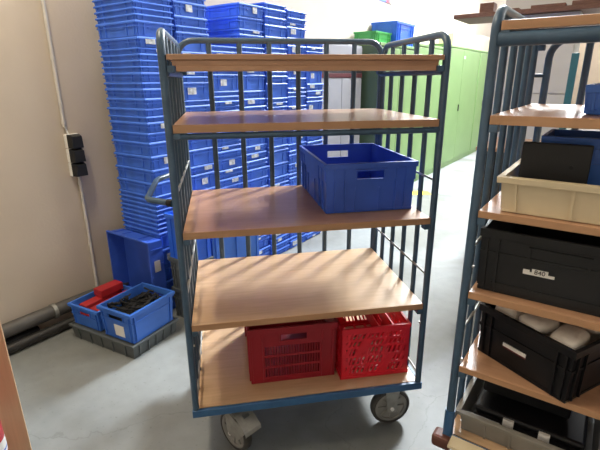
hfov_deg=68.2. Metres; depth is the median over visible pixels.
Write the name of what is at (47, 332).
pipe
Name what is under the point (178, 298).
plastic bin
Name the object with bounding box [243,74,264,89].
plastic crate
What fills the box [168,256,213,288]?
plastic bin
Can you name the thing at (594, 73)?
wall
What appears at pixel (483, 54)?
tall cabinet
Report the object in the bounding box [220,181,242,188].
plastic crate
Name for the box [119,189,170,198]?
plastic crate
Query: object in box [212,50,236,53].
plastic crate
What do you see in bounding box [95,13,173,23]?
plastic crate
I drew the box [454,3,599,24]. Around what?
wooden board
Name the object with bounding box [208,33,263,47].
plastic crate
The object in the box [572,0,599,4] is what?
wood offcut
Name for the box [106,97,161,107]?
plastic crate
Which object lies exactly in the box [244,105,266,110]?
plastic crate
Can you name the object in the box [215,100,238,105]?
plastic crate
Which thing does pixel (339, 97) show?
tall cabinet
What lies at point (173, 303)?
plastic crate
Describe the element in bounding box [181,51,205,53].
plastic crate
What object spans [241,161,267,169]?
plastic crate
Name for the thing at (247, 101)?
plastic crate
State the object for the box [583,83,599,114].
plastic bin
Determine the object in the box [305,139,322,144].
plastic crate
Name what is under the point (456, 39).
storage box
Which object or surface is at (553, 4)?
wood offcut
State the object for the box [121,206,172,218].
plastic crate
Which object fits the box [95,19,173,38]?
plastic crate
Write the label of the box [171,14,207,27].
plastic crate
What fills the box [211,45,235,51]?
plastic crate
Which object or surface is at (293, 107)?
plastic crate
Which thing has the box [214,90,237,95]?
plastic crate
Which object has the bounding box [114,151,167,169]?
plastic crate
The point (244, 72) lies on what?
plastic crate
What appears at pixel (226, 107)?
plastic crate
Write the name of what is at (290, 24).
plastic crate
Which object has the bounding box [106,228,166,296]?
plastic crate
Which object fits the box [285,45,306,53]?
plastic crate
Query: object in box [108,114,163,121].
plastic crate
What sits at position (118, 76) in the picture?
plastic crate
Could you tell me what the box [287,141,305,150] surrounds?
plastic crate
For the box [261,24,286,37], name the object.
plastic crate
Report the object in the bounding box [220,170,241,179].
plastic crate
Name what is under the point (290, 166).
plastic crate
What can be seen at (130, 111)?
plastic crate
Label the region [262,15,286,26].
plastic crate
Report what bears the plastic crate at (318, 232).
on the floor
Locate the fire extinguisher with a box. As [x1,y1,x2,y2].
[0,420,7,449]
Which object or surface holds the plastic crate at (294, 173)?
on the plastic crate at (292, 181)
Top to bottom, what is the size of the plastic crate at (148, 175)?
0.088 m
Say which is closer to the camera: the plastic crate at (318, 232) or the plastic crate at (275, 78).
the plastic crate at (275, 78)
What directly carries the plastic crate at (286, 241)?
on the plastic crate at (286, 247)
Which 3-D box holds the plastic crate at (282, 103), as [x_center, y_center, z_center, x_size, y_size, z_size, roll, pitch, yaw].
[-0.366,-1.092,3.982,0.417,0.035,0.293,12,22,33]
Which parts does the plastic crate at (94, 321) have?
handle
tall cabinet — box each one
[321,44,361,156]
[357,42,413,155]
[412,43,442,181]
[427,43,480,172]
[468,50,487,154]
[488,11,582,140]
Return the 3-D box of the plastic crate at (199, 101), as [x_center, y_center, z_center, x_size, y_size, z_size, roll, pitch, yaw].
[-0.893,-0.905,3.253,0.416,0.035,0.293,12,22,33]
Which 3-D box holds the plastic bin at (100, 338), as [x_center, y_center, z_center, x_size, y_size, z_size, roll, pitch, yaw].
[-1.168,0.683,2.957,0.595,0.099,0.392,9,20,27]
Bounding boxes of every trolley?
[145,27,451,449]
[431,5,599,449]
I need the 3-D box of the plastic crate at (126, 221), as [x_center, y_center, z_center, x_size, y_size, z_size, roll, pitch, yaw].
[-1.060,-0.030,3.279,0.416,0.032,0.293,12,22,33]
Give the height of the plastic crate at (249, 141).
0.085 m
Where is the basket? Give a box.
[335,311,410,379]
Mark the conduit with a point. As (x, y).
(52, 57)
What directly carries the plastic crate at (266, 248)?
on the plastic crate
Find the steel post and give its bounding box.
[559,53,579,128]
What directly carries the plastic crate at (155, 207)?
on the plastic crate at (124, 204)
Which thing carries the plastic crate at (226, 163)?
on the plastic crate at (238, 168)
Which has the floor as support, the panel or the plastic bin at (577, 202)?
the panel
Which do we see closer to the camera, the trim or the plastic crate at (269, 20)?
the plastic crate at (269, 20)
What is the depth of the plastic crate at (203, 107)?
3.15 m
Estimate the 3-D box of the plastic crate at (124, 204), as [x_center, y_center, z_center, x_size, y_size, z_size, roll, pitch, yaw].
[-1.060,-0.154,3.238,0.416,0.032,0.293,12,22,33]
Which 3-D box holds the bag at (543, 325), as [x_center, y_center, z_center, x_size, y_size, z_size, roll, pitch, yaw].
[0.769,0.314,1.426,0.110,0.050,0.095,-8,20,-21]
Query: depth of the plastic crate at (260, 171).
3.81 m
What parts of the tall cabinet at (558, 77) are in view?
door, door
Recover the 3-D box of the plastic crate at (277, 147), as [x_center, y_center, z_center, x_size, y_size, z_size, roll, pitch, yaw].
[-0.359,-0.732,4.097,0.416,0.035,0.293,12,22,33]
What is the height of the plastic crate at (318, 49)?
0.035 m
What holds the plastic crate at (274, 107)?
on the plastic crate
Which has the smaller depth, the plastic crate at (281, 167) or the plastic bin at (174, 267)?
the plastic bin at (174, 267)
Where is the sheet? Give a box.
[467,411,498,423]
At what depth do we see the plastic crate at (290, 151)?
4.17 m
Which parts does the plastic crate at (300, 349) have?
handle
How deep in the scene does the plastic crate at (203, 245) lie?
3.00 m
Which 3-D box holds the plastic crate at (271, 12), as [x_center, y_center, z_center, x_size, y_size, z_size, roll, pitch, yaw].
[-0.369,-1.780,3.757,0.416,0.060,0.293,12,22,33]
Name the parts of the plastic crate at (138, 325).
handle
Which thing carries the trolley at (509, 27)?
on the floor
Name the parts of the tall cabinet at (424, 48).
door, door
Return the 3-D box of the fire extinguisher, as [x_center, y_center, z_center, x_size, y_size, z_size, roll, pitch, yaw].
[-1.230,0.756,1.673,0.156,0.760,0.182,-7,19,-18]
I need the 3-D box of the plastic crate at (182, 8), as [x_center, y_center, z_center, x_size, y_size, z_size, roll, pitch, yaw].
[-0.899,-1.474,3.067,0.417,0.085,0.293,12,22,33]
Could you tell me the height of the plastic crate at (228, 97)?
0.035 m
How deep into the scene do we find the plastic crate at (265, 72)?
3.79 m
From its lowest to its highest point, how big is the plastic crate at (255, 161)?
0.035 m
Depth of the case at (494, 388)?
1.55 m
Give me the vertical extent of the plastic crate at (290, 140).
0.120 m
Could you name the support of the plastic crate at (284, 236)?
on the plastic crate at (286, 241)
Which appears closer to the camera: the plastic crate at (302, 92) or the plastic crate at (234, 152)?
the plastic crate at (234, 152)
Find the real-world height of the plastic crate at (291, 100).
0.085 m
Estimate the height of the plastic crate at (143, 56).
0.035 m
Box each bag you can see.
[495,305,523,320]
[518,313,559,334]
[545,322,599,344]
[550,324,589,349]
[578,326,599,334]
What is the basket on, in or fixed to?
on the trolley at (221, 297)
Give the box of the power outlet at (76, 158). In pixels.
[63,133,87,176]
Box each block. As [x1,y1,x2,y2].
[79,289,121,308]
[90,298,109,310]
[94,280,122,297]
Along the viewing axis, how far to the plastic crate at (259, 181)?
3.85 m
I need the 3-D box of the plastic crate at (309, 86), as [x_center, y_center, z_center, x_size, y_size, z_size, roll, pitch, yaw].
[-0.017,-1.378,4.410,0.417,0.060,0.293,12,22,33]
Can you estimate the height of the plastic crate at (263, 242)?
0.085 m
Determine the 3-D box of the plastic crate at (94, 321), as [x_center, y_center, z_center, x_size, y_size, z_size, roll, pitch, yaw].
[-1.301,0.545,2.986,0.286,0.145,0.364,9,20,27]
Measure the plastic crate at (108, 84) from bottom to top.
0.035 m
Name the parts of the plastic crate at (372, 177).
handle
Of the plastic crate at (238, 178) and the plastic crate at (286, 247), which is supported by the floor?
the plastic crate at (286, 247)
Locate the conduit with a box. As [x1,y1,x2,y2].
[41,0,98,286]
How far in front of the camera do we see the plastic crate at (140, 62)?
2.80 m
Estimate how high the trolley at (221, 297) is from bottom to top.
1.803 m
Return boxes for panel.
[0,322,31,449]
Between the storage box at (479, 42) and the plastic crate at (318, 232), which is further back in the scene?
the storage box at (479, 42)
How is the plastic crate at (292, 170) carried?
on the plastic crate at (294, 173)
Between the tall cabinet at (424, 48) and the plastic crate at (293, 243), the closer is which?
the plastic crate at (293, 243)
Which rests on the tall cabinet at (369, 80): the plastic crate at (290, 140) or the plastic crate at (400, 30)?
the plastic crate at (400, 30)
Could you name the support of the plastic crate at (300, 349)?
on the trolley at (221, 297)
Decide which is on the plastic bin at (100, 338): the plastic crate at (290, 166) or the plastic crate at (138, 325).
the plastic crate at (138, 325)
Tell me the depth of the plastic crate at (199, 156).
3.26 m
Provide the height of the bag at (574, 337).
0.055 m
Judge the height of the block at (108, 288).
0.050 m
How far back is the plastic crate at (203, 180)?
3.31 m
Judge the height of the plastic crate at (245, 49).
0.035 m
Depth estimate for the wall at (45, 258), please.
2.91 m
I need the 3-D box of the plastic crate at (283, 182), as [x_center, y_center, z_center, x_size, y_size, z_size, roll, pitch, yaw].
[-0.359,-0.409,4.207,0.417,0.035,0.293,12,22,33]
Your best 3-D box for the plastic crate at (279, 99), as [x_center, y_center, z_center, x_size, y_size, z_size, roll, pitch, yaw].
[-0.362,-1.126,3.970,0.416,0.035,0.293,12,22,33]
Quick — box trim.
[412,191,430,194]
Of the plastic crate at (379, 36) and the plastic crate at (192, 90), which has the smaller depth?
the plastic crate at (192, 90)
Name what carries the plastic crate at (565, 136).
in the plastic bin at (577, 202)
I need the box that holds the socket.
[165,199,171,206]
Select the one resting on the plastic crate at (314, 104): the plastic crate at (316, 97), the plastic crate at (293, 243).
the plastic crate at (316, 97)
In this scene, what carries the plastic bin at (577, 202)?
on the trolley at (509, 27)
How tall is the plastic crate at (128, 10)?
0.034 m
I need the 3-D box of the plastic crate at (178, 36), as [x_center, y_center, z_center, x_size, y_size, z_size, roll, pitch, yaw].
[-0.891,-1.280,3.126,0.417,0.120,0.294,12,22,33]
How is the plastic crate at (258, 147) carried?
on the plastic crate at (259, 154)
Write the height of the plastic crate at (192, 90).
0.120 m
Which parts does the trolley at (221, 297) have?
push handle, rail, frame, rail, rail, rail, frame, shelf, shelf, shelf, deck frame, shelf, rail, rail, frame, rail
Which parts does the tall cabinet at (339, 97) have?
door, door, door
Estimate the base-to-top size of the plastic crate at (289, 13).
0.060 m
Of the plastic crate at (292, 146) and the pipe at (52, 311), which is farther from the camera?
the plastic crate at (292, 146)
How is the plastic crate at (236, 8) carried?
on the plastic crate at (232, 22)
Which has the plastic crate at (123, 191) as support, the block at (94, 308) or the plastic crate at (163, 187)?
the plastic crate at (163, 187)
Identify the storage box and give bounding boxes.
[439,33,467,47]
[467,35,489,50]
[479,2,496,12]
[506,0,572,8]
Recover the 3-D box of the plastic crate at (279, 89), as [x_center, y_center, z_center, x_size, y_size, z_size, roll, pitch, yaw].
[-0.363,-1.200,3.945,0.417,0.120,0.294,12,22,33]
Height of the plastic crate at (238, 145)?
0.035 m
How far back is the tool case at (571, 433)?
1.51 m
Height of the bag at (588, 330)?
0.055 m
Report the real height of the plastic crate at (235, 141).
0.035 m
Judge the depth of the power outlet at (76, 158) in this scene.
2.92 m
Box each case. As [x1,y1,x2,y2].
[474,388,588,449]
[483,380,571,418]
[518,141,593,183]
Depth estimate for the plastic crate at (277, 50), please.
3.76 m
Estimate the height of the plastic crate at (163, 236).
0.120 m
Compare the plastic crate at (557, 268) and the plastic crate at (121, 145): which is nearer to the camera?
the plastic crate at (557, 268)
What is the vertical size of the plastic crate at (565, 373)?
0.182 m
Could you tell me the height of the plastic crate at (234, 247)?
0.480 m
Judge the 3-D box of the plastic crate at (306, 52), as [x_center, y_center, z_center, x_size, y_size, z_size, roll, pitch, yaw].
[-0.027,-1.660,4.321,0.416,0.051,0.293,12,22,33]
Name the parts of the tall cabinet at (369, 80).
door, door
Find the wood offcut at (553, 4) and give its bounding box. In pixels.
[531,2,566,7]
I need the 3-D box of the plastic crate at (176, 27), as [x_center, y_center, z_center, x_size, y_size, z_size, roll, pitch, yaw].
[-0.892,-1.355,3.102,0.416,0.035,0.293,12,22,33]
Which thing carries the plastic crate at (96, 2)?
on the plastic crate at (131, 3)
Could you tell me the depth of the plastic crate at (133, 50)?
2.78 m
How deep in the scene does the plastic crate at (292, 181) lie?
4.27 m
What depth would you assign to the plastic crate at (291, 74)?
3.99 m
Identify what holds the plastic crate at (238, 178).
on the plastic crate at (240, 184)
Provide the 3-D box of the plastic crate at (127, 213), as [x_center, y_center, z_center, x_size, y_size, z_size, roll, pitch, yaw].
[-1.062,-0.093,3.260,0.416,0.032,0.293,12,22,33]
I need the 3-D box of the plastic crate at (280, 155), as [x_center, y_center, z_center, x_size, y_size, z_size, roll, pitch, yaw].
[-0.360,-0.658,4.123,0.417,0.120,0.294,12,22,33]
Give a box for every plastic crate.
[67,285,131,330]
[92,0,171,5]
[93,0,172,11]
[94,6,172,17]
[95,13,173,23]
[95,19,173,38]
[96,282,174,343]
[98,36,156,49]
[99,47,156,54]
[101,53,157,60]
[101,59,157,66]
[102,66,158,72]
[102,72,159,81]
[104,82,160,87]
[105,88,160,97]
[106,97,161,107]
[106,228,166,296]
[107,107,162,115]
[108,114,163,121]
[109,120,164,132]
[110,129,165,141]
[112,138,166,155]
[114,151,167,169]
[115,164,169,181]
[117,176,170,195]
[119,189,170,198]
[119,193,171,204]
[120,197,167,209]
[120,202,172,214]
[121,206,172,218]
[121,210,165,223]
[122,215,166,227]
[122,219,166,232]
[123,223,168,248]
[163,211,210,259]
[163,246,169,264]
[164,263,171,279]
[166,277,173,289]
[170,0,206,18]
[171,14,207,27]
[172,25,208,33]
[172,31,208,51]
[172,295,175,308]
[178,0,205,4]
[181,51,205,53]
[183,76,207,81]
[183,82,208,99]
[184,72,207,75]
[185,99,209,105]
[185,104,209,111]
[188,139,212,149]
[189,146,213,166]
[191,162,213,174]
[191,170,214,189]
[193,74,237,90]
[205,2,263,18]
[206,16,262,30]
[207,28,263,35]
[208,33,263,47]
[210,235,258,258]
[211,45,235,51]
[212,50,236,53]
[213,71,237,73]
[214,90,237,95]
[215,95,238,100]
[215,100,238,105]
[215,105,238,110]
[217,138,240,141]
[217,139,240,146]
[218,143,240,151]
[218,147,241,159]
[219,155,241,169]
[219,166,241,174]
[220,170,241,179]
[220,174,242,186]
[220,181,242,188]
[236,46,264,52]
[238,90,264,97]
[241,157,267,165]
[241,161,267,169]
[242,51,264,53]
[243,71,263,74]
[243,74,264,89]
[244,98,265,106]
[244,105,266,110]
[244,318,337,383]
[246,138,264,145]
[246,143,266,153]
[247,150,266,160]
[247,165,268,179]
[248,175,267,187]
[252,2,285,10]
[257,71,286,74]
[259,235,268,239]
[259,236,269,248]
[259,245,270,255]
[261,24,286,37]
[262,7,285,18]
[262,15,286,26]
[262,36,284,48]
[262,83,287,97]
[263,47,286,52]
[264,75,287,82]
[264,97,287,102]
[264,101,287,106]
[265,105,287,109]
[265,137,286,146]
[265,144,288,150]
[265,148,288,164]
[267,161,287,177]
[267,173,288,184]
[267,180,288,186]
[268,233,289,245]
[268,234,282,239]
[269,238,289,251]
[269,244,289,254]
[280,71,305,77]
[285,9,306,19]
[285,17,306,23]
[285,22,305,28]
[285,26,305,37]
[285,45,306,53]
[286,78,305,87]
[286,87,305,91]
[286,91,305,95]
[286,95,305,105]
[286,105,306,109]
[287,130,304,143]
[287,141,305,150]
[287,149,295,154]
[287,153,296,163]
[287,161,301,169]
[287,167,301,173]
[287,174,301,185]
[288,170,301,177]
[289,232,305,240]
[289,233,306,248]
[299,143,418,213]
[301,71,321,82]
[304,100,322,109]
[305,44,322,47]
[305,51,322,53]
[305,83,323,89]
[305,90,322,96]
[305,96,322,100]
[305,136,322,141]
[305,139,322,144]
[306,46,323,51]
[306,231,320,239]
[353,31,391,42]
[371,20,414,46]
[477,219,599,316]
[478,302,599,403]
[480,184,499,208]
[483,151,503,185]
[541,129,599,185]
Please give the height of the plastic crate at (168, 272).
0.120 m
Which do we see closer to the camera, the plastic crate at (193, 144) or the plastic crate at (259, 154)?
the plastic crate at (193, 144)
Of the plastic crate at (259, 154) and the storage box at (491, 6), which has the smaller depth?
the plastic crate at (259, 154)
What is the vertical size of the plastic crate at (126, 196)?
0.032 m
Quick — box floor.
[9,128,599,449]
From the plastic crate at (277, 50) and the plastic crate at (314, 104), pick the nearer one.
the plastic crate at (277, 50)
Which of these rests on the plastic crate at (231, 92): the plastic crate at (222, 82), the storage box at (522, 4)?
the plastic crate at (222, 82)
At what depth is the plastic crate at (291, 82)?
4.01 m
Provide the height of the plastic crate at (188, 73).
0.035 m
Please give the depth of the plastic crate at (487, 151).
3.52 m
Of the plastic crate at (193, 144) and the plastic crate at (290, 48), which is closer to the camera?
the plastic crate at (193, 144)
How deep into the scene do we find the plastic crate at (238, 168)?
3.54 m
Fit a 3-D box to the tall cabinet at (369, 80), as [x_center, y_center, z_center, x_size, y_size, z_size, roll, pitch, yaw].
[1.195,-1.470,6.347,0.425,2.044,1.210,12,22,33]
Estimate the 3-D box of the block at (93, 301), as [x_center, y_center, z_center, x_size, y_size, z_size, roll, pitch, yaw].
[-1.345,0.505,3.004,0.070,0.055,0.290,9,20,27]
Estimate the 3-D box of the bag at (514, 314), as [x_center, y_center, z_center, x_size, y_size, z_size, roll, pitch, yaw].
[0.730,0.292,1.517,0.120,0.055,0.090,-12,22,-32]
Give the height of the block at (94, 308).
0.050 m
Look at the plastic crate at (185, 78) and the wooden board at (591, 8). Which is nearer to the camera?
the plastic crate at (185, 78)
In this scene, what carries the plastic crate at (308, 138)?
on the plastic crate at (319, 140)
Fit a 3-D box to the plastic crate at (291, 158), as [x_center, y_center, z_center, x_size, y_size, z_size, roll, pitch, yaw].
[-0.186,-0.687,4.374,0.417,0.085,0.293,12,22,33]
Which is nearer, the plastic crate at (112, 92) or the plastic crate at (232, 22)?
the plastic crate at (112, 92)
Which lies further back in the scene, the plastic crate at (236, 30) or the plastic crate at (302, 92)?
the plastic crate at (302, 92)
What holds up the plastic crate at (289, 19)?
on the plastic crate at (290, 24)
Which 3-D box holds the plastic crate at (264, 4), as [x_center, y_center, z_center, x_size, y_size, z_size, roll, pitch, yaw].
[-0.369,-1.826,3.741,0.416,0.035,0.293,12,22,33]
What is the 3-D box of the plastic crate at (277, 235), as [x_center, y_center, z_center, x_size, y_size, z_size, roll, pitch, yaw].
[-0.356,0.042,4.355,0.417,0.060,0.293,12,22,33]
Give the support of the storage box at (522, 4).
on the wooden board at (591, 8)
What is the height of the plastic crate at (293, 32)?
0.085 m
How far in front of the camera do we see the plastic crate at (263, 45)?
3.71 m
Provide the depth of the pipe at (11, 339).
2.85 m
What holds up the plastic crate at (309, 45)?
on the plastic crate at (318, 49)
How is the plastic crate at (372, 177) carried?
on the trolley at (221, 297)
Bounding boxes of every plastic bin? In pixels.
[69,317,178,358]
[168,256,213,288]
[171,286,183,317]
[456,376,599,449]
[497,159,599,224]
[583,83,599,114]
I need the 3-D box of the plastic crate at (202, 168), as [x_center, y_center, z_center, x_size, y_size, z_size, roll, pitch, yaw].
[-0.890,-0.453,3.401,0.417,0.060,0.293,12,22,33]
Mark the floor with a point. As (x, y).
(75, 393)
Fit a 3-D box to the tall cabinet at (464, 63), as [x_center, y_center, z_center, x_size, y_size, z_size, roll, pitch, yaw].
[2.901,-2.302,8.652,0.425,2.164,2.360,12,22,33]
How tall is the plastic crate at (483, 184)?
0.265 m
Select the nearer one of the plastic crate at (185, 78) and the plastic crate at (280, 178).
the plastic crate at (185, 78)
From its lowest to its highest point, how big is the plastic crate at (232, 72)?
0.035 m
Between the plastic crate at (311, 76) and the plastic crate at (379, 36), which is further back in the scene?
the plastic crate at (379, 36)
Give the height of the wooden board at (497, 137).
0.030 m
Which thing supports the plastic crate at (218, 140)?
on the plastic crate at (235, 141)
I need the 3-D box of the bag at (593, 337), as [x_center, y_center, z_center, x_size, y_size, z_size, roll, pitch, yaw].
[0.875,0.388,1.510,0.340,0.120,0.260,-10,20,-26]
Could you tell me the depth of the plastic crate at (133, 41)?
2.76 m
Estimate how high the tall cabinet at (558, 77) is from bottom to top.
2.180 m
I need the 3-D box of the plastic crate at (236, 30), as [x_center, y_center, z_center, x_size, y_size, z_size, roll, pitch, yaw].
[-0.548,-1.544,3.574,0.417,0.035,0.293,12,22,33]
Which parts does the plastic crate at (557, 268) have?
handle plate, handle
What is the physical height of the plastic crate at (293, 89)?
0.035 m
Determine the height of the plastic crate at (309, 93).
0.060 m
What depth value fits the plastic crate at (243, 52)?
3.49 m
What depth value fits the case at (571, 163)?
1.29 m
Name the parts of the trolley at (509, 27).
deck frame, cream strip, rail, frame, shelf, shelf, shelf, shelf, frame, shelf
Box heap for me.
[107,287,163,320]
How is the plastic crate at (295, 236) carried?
on the plastic crate at (293, 243)
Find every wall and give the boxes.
[0,0,505,338]
[571,42,599,104]
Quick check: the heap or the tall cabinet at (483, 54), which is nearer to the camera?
the heap
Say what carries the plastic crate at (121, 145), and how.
on the plastic crate at (129, 159)
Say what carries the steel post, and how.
on the floor
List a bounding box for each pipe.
[1,282,128,338]
[5,326,39,344]
[6,316,74,354]
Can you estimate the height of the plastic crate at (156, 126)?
0.064 m
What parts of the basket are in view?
folded panel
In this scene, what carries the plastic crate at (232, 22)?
on the plastic crate at (236, 30)
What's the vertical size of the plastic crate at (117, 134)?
0.060 m
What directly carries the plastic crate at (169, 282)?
on the plastic crate at (173, 303)
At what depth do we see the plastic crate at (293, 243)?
4.48 m
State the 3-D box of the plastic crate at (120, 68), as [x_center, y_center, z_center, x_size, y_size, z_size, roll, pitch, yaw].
[-1.065,-1.035,2.949,0.416,0.035,0.293,12,22,33]
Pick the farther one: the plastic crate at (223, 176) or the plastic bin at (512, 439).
the plastic crate at (223, 176)
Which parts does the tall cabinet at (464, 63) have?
door, door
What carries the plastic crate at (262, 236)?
on the plastic crate at (263, 242)
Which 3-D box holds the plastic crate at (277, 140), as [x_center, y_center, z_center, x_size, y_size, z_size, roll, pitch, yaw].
[-0.358,-0.791,4.079,0.417,0.085,0.293,12,22,33]
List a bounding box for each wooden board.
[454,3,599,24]
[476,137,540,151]
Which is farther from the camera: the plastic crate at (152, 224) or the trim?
the trim
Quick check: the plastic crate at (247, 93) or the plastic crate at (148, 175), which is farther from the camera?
the plastic crate at (247, 93)
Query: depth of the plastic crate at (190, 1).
2.99 m

